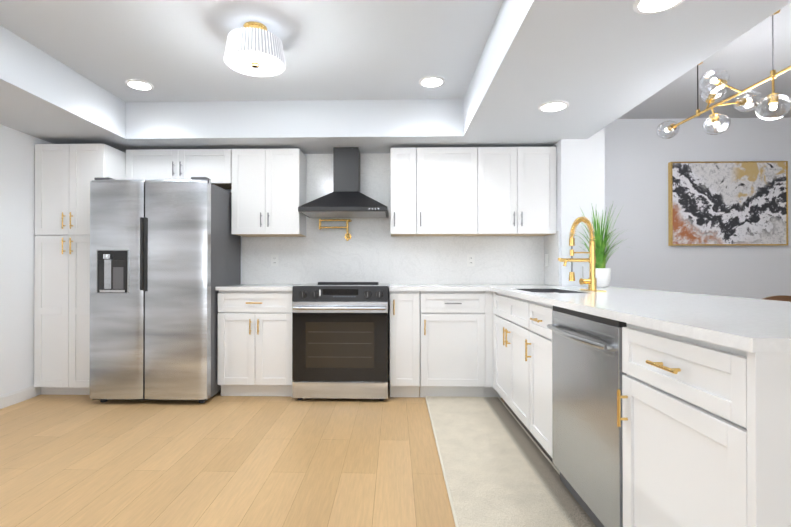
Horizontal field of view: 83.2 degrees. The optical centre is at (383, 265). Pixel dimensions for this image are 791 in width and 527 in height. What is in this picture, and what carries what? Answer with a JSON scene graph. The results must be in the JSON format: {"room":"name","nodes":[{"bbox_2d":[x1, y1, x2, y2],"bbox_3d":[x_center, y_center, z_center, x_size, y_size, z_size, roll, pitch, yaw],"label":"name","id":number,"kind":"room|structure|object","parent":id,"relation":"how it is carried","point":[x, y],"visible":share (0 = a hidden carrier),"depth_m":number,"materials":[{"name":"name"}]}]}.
{"room":"kitchen","nodes":[
{"label":"kitchen","id":0,"kind":"room"},
{"bbox_2d":[0,124,52,395],"bbox_3d":[-3.058,-0.168,0.490,0.120,2.480,7.680,0,0,2],"label":"wall","id":1,"kind":"structure","parent":0,"point":[17,199],"depth_m":3.55,"materials":[{"name":"white paint"}]},
{"bbox_2d":[0,385,35,408],"bbox_3d":[-2.998,1.022,0.242,0.014,0.097,6.960,0,0,2],"label":"baseboard","id":2,"kind":"structure","parent":1,"relation":"attached to","point":[14,397],"depth_m":3.53,"materials":[{"name":"white wood"}]},
{"bbox_2d":[0,381,503,526],"bbox_3d":[1.059,1.132,0.433,8.355,0.120,7.800,0,0,2],"label":"floor","id":3,"kind":"structure","parent":0,"point":[217,460],"depth_m":2.44,"materials":[{"name":"brown wood"}]},
{"bbox_2d":[34,144,125,394],"bbox_3d":[-2.606,0.038,3.989,0.587,2.108,0.648,0,0,2],"label":"pantry","id":4,"kind":"object","parent":3,"relation":"on","point":[66,175],"visible":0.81,"depth_m":3.71,"materials":[{"name":"white wood"}]},
{"bbox_2d":[89,177,240,402],"bbox_3d":[-1.839,0.195,3.854,0.937,1.793,0.826,0,0,2],"label":"fridge","id":5,"kind":"object","parent":3,"relation":"on","point":[165,258],"visible":0.94,"depth_m":3.49,"materials":[{"name":"grey metal"}]},
{"bbox_2d":[218,288,293,395],"bbox_3d":[-1.045,0.648,3.956,0.624,0.889,0.605,0,0,2],"label":"base cabinet","id":6,"kind":"object","parent":3,"relation":"on","point":[255,328],"depth_m":3.66,"materials":[{"name":"white wood"}]},
{"bbox_2d":[216,284,301,291],"bbox_3d":[-1.047,0.187,3.949,0.632,0.030,0.634,0,0,2],"label":"countertop","id":7,"kind":"structure","parent":6,"relation":"on","point":[240,287],"depth_m":3.67,"materials":[{"name":"white stone"}]},
{"bbox_2d":[292,282,388,400],"bbox_3d":[-0.338,0.621,3.863,0.770,0.942,0.724,0,0,2],"label":"range","id":8,"kind":"object","parent":3,"relation":"on","point":[340,339],"visible":1,"depth_m":3.56,"materials":[{"name":"silver metal"}]},
{"bbox_2d":[390,292,427,396],"bbox_3d":[0.215,0.647,3.923,0.309,0.889,0.605,0,0,2],"label":"base cabinet","id":9,"kind":"object","parent":3,"relation":"on","point":[408,310],"depth_m":3.62,"materials":[{"name":"white wood"}]},
{"bbox_2d":[428,292,487,396],"bbox_3d":[0.541,0.647,3.914,0.585,0.889,0.605,0,0,2],"label":"base cabinet","id":10,"kind":"object","parent":3,"relation":"on","point":[457,321],"depth_m":3.62,"materials":[{"name":"white wood"}]},
{"bbox_2d":[389,284,563,291],"bbox_3d":[0.788,0.187,3.900,1.458,0.030,0.634,0,0,2],"label":"countertop","id":11,"kind":"structure","parent":10,"relation":"on","point":[393,287],"depth_m":3.64,"materials":[{"name":"white stone"}]},
{"bbox_2d":[488,292,491,396],"bbox_3d":[1.142,0.647,3.899,0.733,0.889,0.607,0,0,2],"label":"base cabinet","id":12,"kind":"object","parent":3,"relation":"on","point":[489,293],"depth_m":3.61,"materials":[{"name":"white wood"}]},
{"bbox_2d":[492,292,503,399],"bbox_3d":[1.180,0.644,3.304,0.605,0.889,0.581,0,0,2],"label":"base cabinet","id":13,"kind":"object","parent":3,"relation":"on","point":[497,300],"depth_m":3.43,"materials":[{"name":"white wood"}]},
{"bbox_2d":[425,396,596,526],"bbox_3d":[0.587,1.069,1.271,0.607,0.012,4.808,0,0,2],"label":"rug","id":14,"kind":"object","parent":3,"relation":"on","point":[499,469],"visible":1,"depth_m":2.32,"materials":[{"name":"beige fabric"}]},
{"bbox_2d":[504,296,523,426],"bbox_3d":[1.168,0.641,2.840,0.605,0.889,0.579,0,0,2],"label":"base cabinet","id":15,"kind":"object","parent":3,"relation":"on","point":[513,306],"depth_m":2.97,"materials":[{"name":"white wood"}]},
{"bbox_2d":[524,300,583,471],"bbox_3d":[1.158,0.639,2.450,0.605,0.889,0.456,0,0,2],"label":"base cabinet","id":16,"kind":"object","parent":3,"relation":"on","point":[537,337],"depth_m":2.47,"materials":[{"name":"white wood"}]},
{"bbox_2d":[547,306,626,526],"bbox_3d":[1.099,0.638,1.886,0.643,0.884,0.662,0,0,2],"label":"dishwasher","id":17,"kind":"object","parent":3,"relation":"on","point":[587,373],"visible":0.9,"depth_m":1.80,"materials":[{"name":"grey metal"}]},
{"bbox_2d":[617,320,790,526],"bbox_3d":[1.139,0.632,1.256,0.630,0.889,0.583,0,0,2],"label":"base cabinet","id":18,"kind":"object","parent":3,"relation":"on","point":[705,396],"depth_m":1.15,"materials":[{"name":"white wood"}]},
{"bbox_2d":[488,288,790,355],"bbox_3d":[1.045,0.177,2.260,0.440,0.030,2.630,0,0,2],"label":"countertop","id":19,"kind":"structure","parent":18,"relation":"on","point":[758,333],"depth_m":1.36,"materials":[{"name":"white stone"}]},
{"bbox_2d":[520,288,575,291],"bbox_3d":[1.118,0.280,3.023,0.359,0.222,0.673,0,0,2],"label":"sink","id":20,"kind":"object","parent":19,"relation":"in","point":[521,289],"depth_m":3.34,"materials":[{"name":"silver metal"}]},
{"bbox_2d":[564,286,790,315],"bbox_3d":[1.558,0.178,2.353,0.580,0.030,2.842,0,0,2],"label":"countertop","id":21,"kind":"structure","parent":18,"relation":"on","point":[773,307],"depth_m":2.08,"materials":[{"name":"white stone"}]},
{"bbox_2d":[558,217,605,291],"bbox_3d":[1.306,-0.083,2.990,0.260,0.498,0.260,0,0,2],"label":"faucet","id":22,"kind":"object","parent":21,"relation":"on","point":[591,281],"visible":1,"depth_m":2.98,"materials":[{"name":"gold metal"}]},
{"bbox_2d":[576,204,634,286],"bbox_3d":[1.756,-0.175,3.516,0.602,0.687,0.448,0,0,2],"label":"plant","id":23,"kind":"object","parent":21,"relation":"on","point":[603,274],"visible":0.77,"depth_m":3.53,"materials":[{"name":"green plant"}]},
{"bbox_2d":[762,295,790,301],"bbox_3d":[2.753,0.646,3.290,0.440,0.886,0.496,0,0,2],"label":"chair","id":24,"kind":"object","parent":3,"relation":"on","point":[782,298],"visible":0.02,"depth_m":3.05,"materials":[{"name":"brown wood"}]},
{"bbox_2d":[0,0,790,153],"bbox_3d":[1.059,-1.313,0.447,8.355,0.430,7.800,0,0,2],"label":"ceiling","id":25,"kind":"structure","parent":0,"point":[353,73],"depth_m":2.93,"materials":[{"name":"white paint"}]},
{"bbox_2d":[125,79,153,90],"bbox_3d":[-1.871,-1.387,3.417,0.196,0.008,0.196,0,0,2],"label":"recessed light","id":26,"kind":"object","parent":25,"relation":"in","point":[140,85],"visible":1,"depth_m":3.41,"materials":[{"name":"white plastic"}]},
{"bbox_2d":[223,21,285,76],"bbox_3d":[-0.749,-1.282,2.606,0.354,0.226,0.354,0,0,2],"label":"lamp","id":27,"kind":"object","parent":25,"relation":"attached to","point":[252,48],"visible":1,"depth_m":2.52,"materials":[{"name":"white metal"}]},
{"bbox_2d":[419,76,444,87],"bbox_3d":[0.369,-1.387,3.357,0.196,0.008,0.196,0,0,2],"label":"recessed light","id":28,"kind":"object","parent":25,"relation":"in","point":[432,81],"visible":1,"depth_m":3.34,"materials":[{"name":"white plastic"}]},
{"bbox_2d":[538,101,568,111],"bbox_3d":[1.155,-1.079,3.014,0.196,0.008,0.196,0,0,2],"label":"recessed light","id":29,"kind":"object","parent":25,"relation":"in","point":[552,106],"visible":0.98,"depth_m":3.00,"materials":[{"name":"white plastic"}]},
{"bbox_2d":[633,0,684,14],"bbox_3d":[1.133,-1.086,1.820,0.196,0.008,0.196,0,0,2],"label":"recessed light","id":30,"kind":"object","parent":25,"relation":"in","point":[646,7],"visible":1,"depth_m":1.85,"materials":[{"name":"white plastic"}]},
{"bbox_2d":[656,10,790,138],"bbox_3d":[2.152,-1.094,2.698,0.520,0.600,1.460,0,0,2],"label":"chandelier","id":31,"kind":"object","parent":25,"relation":"hanging from","point":[772,99],"visible":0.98,"depth_m":2.79,"materials":[{"name":"gold metal"}]},
{"bbox_2d":[225,128,604,380],"bbox_3d":[-0.568,-0.147,4.110,4.908,2.480,0.550,0,0,2],"label":"wall","id":32,"kind":"structure","parent":0,"point":[372,250],"depth_m":4.23,"materials":[{"name":"white paint"}]},
{"bbox_2d":[126,149,231,188],"bbox_3d":[-1.828,-0.889,4.115,0.954,0.305,0.352,0,0,2],"label":"upper cabinet","id":33,"kind":"object","parent":32,"relation":"attached to","point":[214,166],"visible":0.73,"depth_m":3.98,"materials":[{"name":"white wood"}]},
{"bbox_2d":[231,148,305,236],"bbox_3d":[-1.043,-0.662,4.093,0.608,0.760,0.352,0,0,2],"label":"upper cabinet","id":34,"kind":"object","parent":32,"relation":"attached to","point":[268,192],"visible":1,"depth_m":3.96,"materials":[{"name":"white wood"}]},
{"bbox_2d":[271,255,277,265],"bbox_3d":[-1.040,-0.052,4.265,0.070,0.114,0.008,0,0,2],"label":"electrical outlet","id":35,"kind":"object","parent":32,"relation":"attached to","point":[274,260],"visible":1,"depth_m":4.26,"materials":[{"name":"white plastic"}]},
{"bbox_2d":[319,219,351,240],"bbox_3d":[-0.448,-0.340,4.205,0.317,0.207,0.100,0,0,2],"label":"pot filler","id":36,"kind":"object","parent":32,"relation":"attached to","point":[347,236],"visible":1,"depth_m":4.18,"materials":[{"name":"gold metal"}]},
{"bbox_2d":[298,147,387,217],"bbox_3d":[-0.337,-0.767,4.008,0.760,0.617,0.489,0,0,2],"label":"range hood","id":37,"kind":"object","parent":32,"relation":"attached to","point":[345,198],"visible":1,"depth_m":3.98,"materials":[{"name":"black metal"}]},
{"bbox_2d":[390,147,425,235],"bbox_3d":[0.213,-0.664,4.077,0.287,0.756,0.318,0,0,2],"label":"upper cabinet","id":38,"kind":"object","parent":32,"relation":"attached to","point":[408,165],"depth_m":3.92,"materials":[{"name":"white wood"}]},
{"bbox_2d":[422,147,485,235],"bbox_3d":[0.565,-0.664,4.067,0.658,0.756,0.318,0,0,2],"label":"upper cabinet","id":39,"kind":"object","parent":32,"relation":"attached to","point":[473,191],"depth_m":3.91,"materials":[{"name":"white wood"}]},
{"bbox_2d":[467,254,474,265],"bbox_3d":[0.831,-0.052,4.215,0.070,0.114,0.008,0,0,2],"label":"electrical outlet","id":40,"kind":"object","parent":32,"relation":"attached to","point":[470,259],"visible":1,"depth_m":4.21,"materials":[{"name":"white plastic"}]},
{"bbox_2d":[482,147,556,235],"bbox_3d":[1.147,-0.664,4.052,0.745,0.756,0.318,0,0,2],"label":"upper cabinet","id":41,"kind":"object","parent":32,"relation":"attached to","point":[521,182],"depth_m":3.90,"materials":[{"name":"white wood"}]},
{"bbox_2d":[545,254,547,265],"bbox_3d":[1.512,-0.054,4.114,0.008,0.115,0.070,0,0,2],"label":"switch plate","id":42,"kind":"object","parent":32,"relation":"attached to","point":[546,259],"visible":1,"depth_m":4.12,"materials":[{"name":"white plastic"}]},
{"bbox_2d":[604,118,790,298],"bbox_3d":[3.614,-0.146,4.214,3.447,2.480,0.120,0,0,2],"label":"wall","id":43,"kind":"structure","parent":0,"point":[640,154],"depth_m":4.18,"materials":[{"name":"white paint"}]},
{"bbox_2d":[668,161,787,245],"bbox_3d":[3.208,-0.579,4.143,1.060,0.779,0.045,0,0,2],"label":"framed art","id":44,"kind":"object","parent":43,"relation":"attached to","point":[729,203],"visible":1,"depth_m":4.13,"materials":[{"name":"multicoloured paint"}]}
]}

